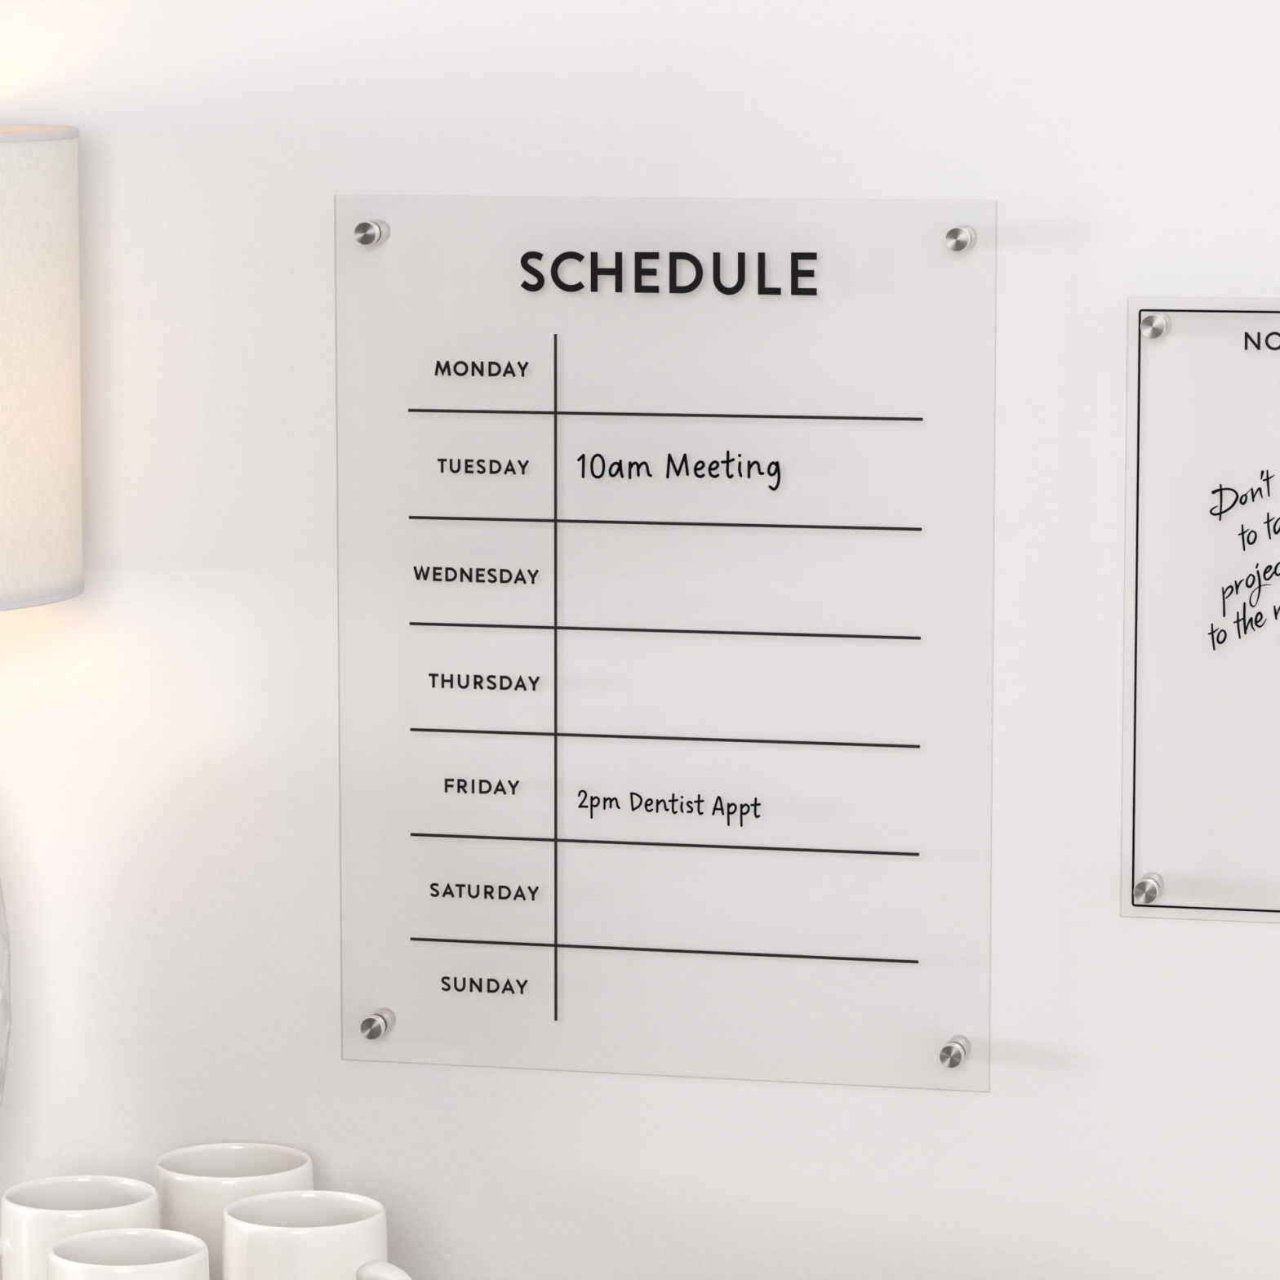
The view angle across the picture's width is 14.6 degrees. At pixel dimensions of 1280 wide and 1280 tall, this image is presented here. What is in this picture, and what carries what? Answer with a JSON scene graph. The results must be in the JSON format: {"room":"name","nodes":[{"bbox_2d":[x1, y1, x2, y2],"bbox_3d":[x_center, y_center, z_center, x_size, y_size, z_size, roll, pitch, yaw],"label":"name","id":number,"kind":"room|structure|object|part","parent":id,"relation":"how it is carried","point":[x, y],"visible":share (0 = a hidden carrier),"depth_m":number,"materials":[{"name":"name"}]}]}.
{"room":"home office","nodes":[
{"label":"home office","id":0,"kind":"room"},
{"bbox_2d":[0,0,1279,1279],"bbox_3d":[0.123,-0.183,2.603,4.600,2.600,0.100,2,7,13],"label":"wall","id":1,"kind":"structure","parent":0,"point":[215,782],"depth_m":2.60,"materials":[{"name":"white paint"}]},
{"bbox_2d":[353,195,996,1068],"bbox_3d":[0.012,0.000,2.588,0.347,0.457,0.026,2,7,13],"label":"sign","id":2,"kind":"object","parent":1,"relation":"attached to","point":[959,238],"visible":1,"depth_m":2.58,"materials":[{"name":"clear plastic"}]},
{"bbox_3d":[0.011,0.001,2.584,0.347,0.457,0.003,2,7,13],"label":"acrylic panel","id":3,"kind":"part","parent":2,"relation":"part of","materials":[{"name":"clear plastic"}]},
{"bbox_2d":[1128,296,1279,912],"bbox_3d":[0.362,-0.013,2.502,0.240,0.315,0.026,2,7,13],"label":"sign","id":4,"kind":"object","parent":1,"relation":"attached to","point":[1155,325],"visible":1,"depth_m":2.51,"materials":[{"name":"clear plastic"}]},
{"bbox_3d":[0.361,-0.012,2.498,0.240,0.315,0.003,2,7,13],"label":"acrylic panel","id":5,"kind":"part","parent":4,"relation":"part of","materials":[{"name":"clear plastic"}]},
{"bbox_3d":[-0.248,1.328,1.227,4.600,0.050,3.300,2,7,13],"label":"floor","id":6,"kind":"structure","parent":0,"visible":0},
{"bbox_3d":[-0.281,0.759,2.532,1.100,0.750,0.422,2,7,13],"label":"console table","id":7,"kind":"object","parent":6,"relation":"on","visible":0},
{"bbox_2d":[0,124,84,1106],"bbox_3d":[-0.389,0.053,2.593,0.205,0.635,0.205,-3,8,-24],"label":"table lamp","id":8,"kind":"object","parent":7,"relation":"on","point":[41,518],"visible":1,"depth_m":2.52,"materials":[{"name":"white fabric"}]},
{"bbox_3d":[-0.389,-0.258,2.553,0.205,0.004,0.205,1,8,13],"label":"trim","id":9,"kind":"part","parent":8,"relation":"part of","materials":[{"name":"white fabric"}]},
{"bbox_3d":[-0.388,-0.142,2.569,0.203,0.237,0.203,1,8,13],"label":"lamp shade","id":10,"kind":"part","parent":8,"relation":"part of","materials":[{"name":"fabric"}]},
{"bbox_3d":[-0.388,-0.026,2.585,0.200,0.004,0.200,1,8,13],"label":"trim","id":11,"kind":"part","parent":8,"relation":"part of","materials":[{"name":"white fabric"}]},
{"bbox_2d":[0,1174,159,1279],"bbox_3d":[-0.296,0.329,2.566,0.102,0.095,0.082,3,8,24],"label":"mug","id":12,"kind":"object","parent":7,"relation":"on","point":[35,1215],"visible":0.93,"depth_m":2.54,"materials":[{"name":"white ceramic"}]},
{"bbox_3d":[-0.340,0.335,2.556,0.031,0.063,0.022,-1,7,-6],"label":"handle","id":13,"kind":"part","parent":12,"relation":"part of","materials":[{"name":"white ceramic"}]},
{"bbox_2d":[46,1227,209,1279],"bbox_3d":[-0.242,0.345,2.439,0.079,0.095,0.107,-5,9,-36],"label":"mug","id":14,"kind":"object","parent":7,"relation":"on","point":[131,1253],"visible":1,"depth_m":2.47,"materials":[{"name":"white ceramic"}]},
{"bbox_2d":[152,1142,314,1279],"bbox_3d":[-0.222,0.319,2.640,0.106,0.095,0.085,6,9,38],"label":"mug","id":15,"kind":"object","parent":7,"relation":"on","point":[194,1185],"visible":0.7,"depth_m":2.60,"materials":[{"name":"white ceramic"}]},
{"bbox_2d":[221,1190,412,1279],"bbox_3d":[-0.157,0.335,2.519,0.113,0.095,0.083,5,9,33],"label":"mug","id":16,"kind":"object","parent":7,"relation":"on","point":[297,1234],"visible":1,"depth_m":2.49,"materials":[{"name":"white ceramic"}]},
{"bbox_3d":[-0.123,0.342,2.497,0.031,0.063,0.022,5,9,33],"label":"handle","id":17,"kind":"part","parent":16,"relation":"part of","materials":[{"name":"white ceramic"}]}
]}

